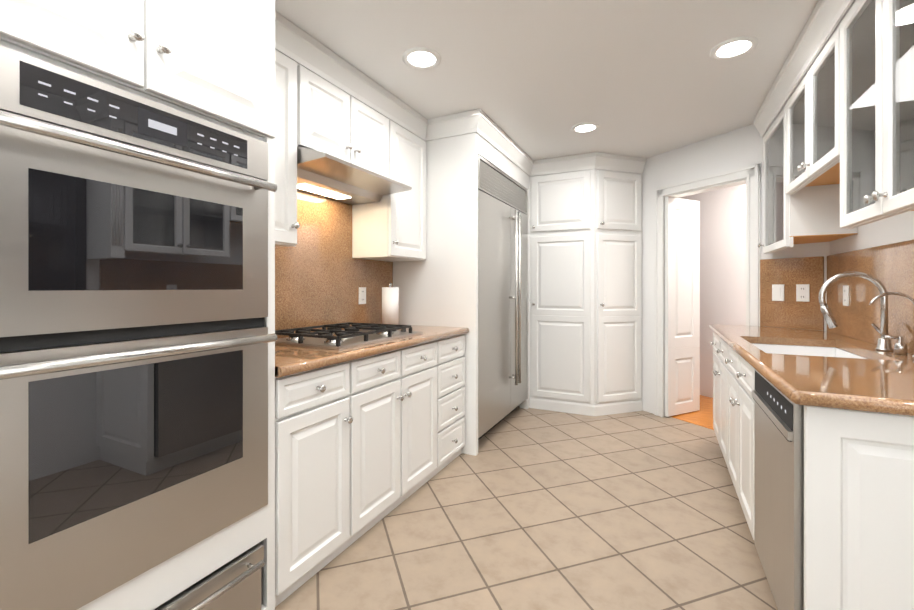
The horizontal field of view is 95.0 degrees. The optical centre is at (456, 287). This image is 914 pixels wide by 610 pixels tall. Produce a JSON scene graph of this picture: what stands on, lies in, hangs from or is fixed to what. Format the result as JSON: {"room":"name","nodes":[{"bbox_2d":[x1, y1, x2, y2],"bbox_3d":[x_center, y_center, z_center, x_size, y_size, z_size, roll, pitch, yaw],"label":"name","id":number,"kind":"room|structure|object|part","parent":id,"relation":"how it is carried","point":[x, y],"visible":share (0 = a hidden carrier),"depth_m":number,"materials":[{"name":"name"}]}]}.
{"room":"kitchen","nodes":[
{"label":"kitchen","id":0,"kind":"room"},
{"bbox_2d":[275,406,777,609],"bbox_3d":[1.693,1.230,2.100,5.430,0.060,9.000,0,0,26],"label":"floor","id":1,"kind":"structure","parent":0,"point":[529,508],"depth_m":2.05,"materials":[{"name":"beige tile"}]},
{"bbox_2d":[0,0,274,609],"bbox_3d":[-1.120,0.052,1.277,0.703,2.298,0.862,0,0,26],"label":"tall cabinet","id":2,"kind":"object","parent":1,"relation":"on","point":[212,61],"depth_m":1.27,"materials":[{"name":"white paint"}]},
{"bbox_2d":[0,45,276,609],"bbox_3d":[-1.083,0.131,1.274,0.676,1.292,0.760,0,0,26],"label":"double wall oven","id":3,"kind":"object","parent":2,"relation":"in","point":[135,337],"visible":1,"depth_m":1.08,"materials":[{"name":"silver metal"}]},
{"bbox_3d":[-1.057,1.024,1.260,0.575,0.230,0.715,0,0,26],"label":"warming drawer","id":4,"kind":"part","parent":2,"relation":"part of","materials":[{"name":"silver metal"}]},
{"bbox_2d":[275,360,354,606],"bbox_3d":[-0.862,0.766,1.863,0.648,0.868,0.410,0,0,26],"label":"base cabinet","id":5,"kind":"object","parent":1,"relation":"on","point":[315,408],"depth_m":1.70,"materials":[{"name":"white paint"}]},
{"bbox_2d":[355,339,442,540],"bbox_3d":[-0.591,0.766,2.415,0.648,0.868,0.820,0,0,26],"label":"base cabinet","id":6,"kind":"object","parent":1,"relation":"on","point":[364,445],"depth_m":2.22,"materials":[{"name":"white paint"}]},
{"bbox_2d":[275,324,468,377],"bbox_3d":[-0.578,0.310,2.407,0.678,0.040,1.642,0,0,26],"label":"countertop","id":7,"kind":"structure","parent":6,"relation":"on","point":[290,360],"depth_m":1.92,"materials":[{"name":"beige stone"}]},
{"bbox_2d":[275,322,422,349],"bbox_3d":[-0.612,0.260,2.386,0.520,0.059,0.760,0,0,26],"label":"gas cooktop","id":8,"kind":"object","parent":7,"relation":"in","point":[335,336],"visible":0.98,"depth_m":2.21,"materials":[{"name":"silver metal"}]},
{"bbox_2d":[382,283,398,324],"bbox_3d":[-0.477,0.130,2.999,0.150,0.318,0.150,0,0,26],"label":"paper towel holder","id":9,"kind":"object","parent":7,"relation":"on","point":[390,304],"visible":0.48,"depth_m":2.95,"materials":[{"name":"white paper"}]},
{"bbox_2d":[443,334,464,467],"bbox_3d":[-0.319,0.766,2.967,0.648,0.868,0.410,0,0,26],"label":"base cabinet","id":10,"kind":"object","parent":1,"relation":"on","point":[453,347],"depth_m":2.84,"materials":[{"name":"white paint"}]},
{"bbox_2d":[518,176,533,407],"bbox_3d":[0.536,0.050,4.588,0.753,2.298,0.625,0,0,26],"label":"tall cabinet","id":11,"kind":"object","parent":1,"relation":"on","point":[531,179],"depth_m":4.14,"materials":[{"name":"white paint"}]},
{"bbox_2d":[534,170,589,415],"bbox_3d":[1.125,0.050,4.298,0.560,2.298,0.625,0,0,26],"label":"tall cabinet","id":12,"kind":"object","parent":1,"relation":"on","point":[585,292],"depth_m":4.01,"materials":[{"name":"white paint"}]},
{"bbox_2d":[590,169,642,415],"bbox_3d":[1.565,0.050,4.082,0.422,2.298,0.625,0,0,26],"label":"tall cabinet","id":13,"kind":"object","parent":1,"relation":"on","point":[615,197],"depth_m":3.95,"materials":[{"name":"white paint"}]},
{"bbox_2d":[710,332,725,461],"bbox_3d":[2.088,0.766,2.736,0.637,0.868,0.810,0,0,26],"label":"base cabinet","id":14,"kind":"object","parent":1,"relation":"on","point":[719,346],"depth_m":2.85,"materials":[{"name":"white paint"}]},
{"bbox_2d":[726,343,835,528],"bbox_3d":[1.727,0.766,2.003,0.637,0.868,0.823,0,0,26],"label":"base cabinet","id":15,"kind":"object","parent":1,"relation":"on","point":[737,368],"depth_m":2.12,"materials":[{"name":"white paint"}]},
{"bbox_2d":[750,365,913,609],"bbox_3d":[1.407,0.767,1.351,0.637,0.868,0.672,0,0,26],"label":"base cabinet","id":16,"kind":"object","parent":1,"relation":"on","point":[858,510],"depth_m":1.14,"materials":[{"name":"white paint"}]},
{"bbox_2d":[752,369,803,609],"bbox_3d":[1.395,0.715,1.372,0.622,0.752,0.590,0,0,26],"label":"dishwasher","id":17,"kind":"object","parent":16,"relation":"in","point":[779,480],"visible":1,"depth_m":1.38,"materials":[{"name":"silver metal"}]},
{"bbox_2d":[709,324,913,415],"bbox_3d":[1.748,0.415,2.073,0.663,0.250,2.340,0,0,26],"label":"countertop","id":18,"kind":"structure","parent":16,"relation":"on","point":[848,373],"depth_m":1.51,"materials":[{"name":"beige stone"}]},
{"bbox_2d":[751,343,866,358],"bbox_3d":[1.716,0.436,2.067,0.464,0.208,0.744,0,0,26],"label":"sink basin","id":19,"kind":"object","parent":18,"relation":"in","point":[826,350],"depth_m":2.34,"materials":[{"name":"white ceramic"}]},
{"bbox_2d":[818,271,913,358],"bbox_3d":[1.827,0.108,1.881,0.266,0.364,0.399,0,0,26],"label":"kitchen faucet","id":20,"kind":"object","parent":18,"relation":"on","point":[884,344],"visible":1,"depth_m":1.92,"materials":[{"name":"silver metal"}]},
{"bbox_2d":[275,0,818,160],"bbox_3d":[1.693,-1.290,2.099,5.430,0.100,9.000,0,0,26],"label":"ceiling","id":21,"kind":"structure","parent":0,"point":[533,80],"depth_m":2.29,"materials":[{"name":"white paint"}]},
{"bbox_2d":[402,47,440,69],"bbox_3d":[-0.191,-1.234,2.267,0.210,0.012,0.210,0,0,26],"label":"recessed light","id":22,"kind":"object","parent":21,"relation":"in","point":[419,57],"visible":1,"depth_m":2.26,"materials":[{"name":"white"}]},
{"bbox_2d":[571,122,598,133],"bbox_3d":[0.997,-1.234,3.255,0.210,0.012,0.210,0,0,26],"label":"recessed light","id":23,"kind":"object","parent":21,"relation":"in","point":[582,128],"visible":1,"depth_m":3.24,"materials":[{"name":"white"}]},
{"bbox_2d":[710,36,757,60],"bbox_3d":[1.433,-1.234,2.171,0.210,0.012,0.210,0,0,26],"label":"recessed light","id":24,"kind":"object","parent":21,"relation":"in","point":[729,49],"visible":1,"depth_m":2.16,"materials":[{"name":"white"}]},
{"bbox_2d":[669,395,713,429],"bbox_3d":[3.636,1.197,3.834,2.940,0.004,4.800,0,0,-27],"label":"floor","id":25,"kind":"structure","parent":0,"point":[703,416],"depth_m":3.90,"materials":[{"name":"brown wood"}]},
{"bbox_2d":[679,184,745,397],"bbox_3d":[2.827,-0.021,3.428,1.050,2.440,5.000,0,0,-27],"label":"wall","id":26,"kind":"structure","parent":0,"point":[723,256],"depth_m":4.45,"materials":[{"name":"white paint"}]},
{"bbox_2d":[642,124,829,416],"bbox_3d":[2.120,-0.021,3.577,0.120,2.440,1.997,0,0,-27],"label":"wall","id":27,"kind":"structure","parent":0,"point":[738,148],"depth_m":3.71,"materials":[{"name":"white paint"}]},
{"bbox_2d":[665,197,699,416],"bbox_3d":[2.129,0.179,3.949,0.460,2.015,0.036,0,0,-27],"label":"door leaf","id":28,"kind":"structure","parent":27,"relation":"in","point":[682,306],"depth_m":3.92,"materials":[{"name":"white wood"}]},
{"bbox_2d":[654,163,760,416],"bbox_3d":[2.116,0.134,3.560,0.144,2.130,0.906,0,0,-27],"label":"door frame","id":29,"kind":"structure","parent":27,"relation":"attached to","point":[749,176],"depth_m":3.50,"materials":[{"name":"white wood"}]},
{"bbox_2d":[830,211,913,254],"bbox_3d":[1.371,-0.019,0.412,0.120,2.440,5.286,0,0,26],"label":"wall","id":30,"kind":"structure","parent":0,"point":[894,229],"depth_m":2.13,"materials":[{"name":"white paint"}]},
{"bbox_2d":[754,0,855,137],"bbox_3d":[1.844,-1.168,1.951,0.382,0.137,2.372,0,0,26],"label":"crown molding","id":31,"kind":"structure","parent":30,"relation":"attached to","point":[825,19],"depth_m":2.09,"materials":[{"name":"white paint"}]},
{"bbox_2d":[758,105,857,253],"bbox_3d":[2.236,-0.669,2.725,0.362,0.858,0.638,0,0,26],"label":"upper cabinet","id":32,"kind":"object","parent":30,"relation":"attached to","point":[808,214],"visible":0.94,"depth_m":2.52,"materials":[{"name":"white wood"}]},
{"bbox_2d":[786,25,839,194],"bbox_3d":[1.908,-0.824,2.058,0.362,0.548,0.841,0,0,26],"label":"upper cabinet","id":33,"kind":"object","parent":30,"relation":"attached to","point":[813,131],"visible":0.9,"depth_m":2.06,"materials":[{"name":"white wood"}]},
{"bbox_2d":[760,240,913,353],"bbox_3d":[1.910,0.042,2.030,0.335,0.494,2.296,0,0,26],"label":"backsplash","id":34,"kind":"structure","parent":30,"relation":"attached to","point":[890,267],"depth_m":2.42,"materials":[{"name":"beige stone"}]},
{"bbox_2d":[772,284,783,300],"bbox_3d":[2.308,0.040,3.011,0.010,0.118,0.075,0,0,-27],"label":"light switch","id":35,"kind":"object","parent":34,"relation":"attached to","point":[777,292],"visible":1,"depth_m":3.01,"materials":[{"name":"white plastic"}]},
{"bbox_2d":[796,284,809,301],"bbox_3d":[2.376,0.040,2.877,0.008,0.118,0.075,0,0,-27],"label":"power outlet","id":36,"kind":"object","parent":34,"relation":"attached to","point":[802,292],"visible":1,"depth_m":2.87,"materials":[{"name":"white plastic"}]},
{"bbox_2d":[843,286,848,305],"bbox_3d":[2.281,0.050,2.457,0.008,0.118,0.075,0,0,26],"label":"electrical outlet","id":37,"kind":"object","parent":34,"relation":"attached to","point":[845,295],"visible":0.98,"depth_m":2.45,"materials":[{"name":"white plastic"}]},
{"bbox_2d":[840,0,913,228],"bbox_3d":[1.554,-0.668,1.339,0.362,0.858,0.753,0,0,26],"label":"upper cabinet","id":38,"kind":"object","parent":30,"relation":"attached to","point":[876,110],"visible":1,"depth_m":1.44,"materials":[{"name":"white wood"}]},
{"bbox_3d":[-1.116,-0.020,2.221,0.120,2.440,6.580,0,0,26],"label":"wall","id":39,"kind":"structure","parent":0,"visible":0},
{"bbox_2d":[273,50,299,246],"bbox_3d":[-0.991,-0.649,1.923,0.363,0.898,0.401,0,0,26],"label":"upper cabinet","id":40,"kind":"object","parent":39,"relation":"attached to","point":[287,225],"visible":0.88,"depth_m":1.98,"materials":[{"name":"white paint"}]},
{"bbox_2d":[275,191,392,338],"bbox_3d":[-0.874,-0.136,2.554,0.018,0.849,1.640,0,0,26],"label":"backsplash","id":41,"kind":"structure","parent":39,"relation":"attached to","point":[322,275],"depth_m":2.62,"materials":[{"name":"beige stone"}]},
{"bbox_2d":[359,287,365,303],"bbox_3d":[-0.665,0.060,2.947,0.008,0.118,0.075,0,0,26],"label":"electrical outlet","id":42,"kind":"object","parent":41,"relation":"attached to","point":[362,295],"visible":1,"depth_m":2.94,"materials":[{"name":"white plastic"}]},
{"bbox_2d":[297,64,388,177],"bbox_3d":[-0.735,-0.894,2.446,0.363,0.408,0.756,0,0,26],"label":"upper cabinet","id":43,"kind":"object","parent":39,"relation":"attached to","point":[333,120],"visible":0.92,"depth_m":2.30,"materials":[{"name":"white paint"}]},
{"bbox_2d":[297,146,411,204],"bbox_3d":[-0.673,-0.623,2.416,0.497,0.129,0.754,0,0,26],"label":"range hood","id":44,"kind":"object","parent":43,"relation":"attached to","point":[325,175],"visible":0.76,"depth_m":2.33,"materials":[{"name":"silver metal"}]},
{"bbox_2d":[352,120,425,261],"bbox_3d":[-0.462,-0.649,3.000,0.363,0.898,0.471,0,0,26],"label":"upper cabinet","id":45,"kind":"object","parent":39,"relation":"attached to","point":[390,227],"visible":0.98,"depth_m":2.84,"materials":[{"name":"white paint"}]},
{"bbox_2d":[275,11,538,176],"bbox_3d":[-0.390,-1.169,2.640,0.810,0.137,4.933,0,0,26],"label":"crown molding","id":46,"kind":"structure","parent":39,"relation":"attached to","point":[295,43],"depth_m":2.64,"materials":[{"name":"white paint"}]},
{"bbox_2d":[535,152,645,175],"bbox_3d":[1.349,-1.170,4.166,0.964,0.137,0.658,0,0,26],"label":"crown molding","id":47,"kind":"structure","parent":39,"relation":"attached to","point":[595,160],"depth_m":3.96,"materials":[{"name":"white paint"}]}
]}

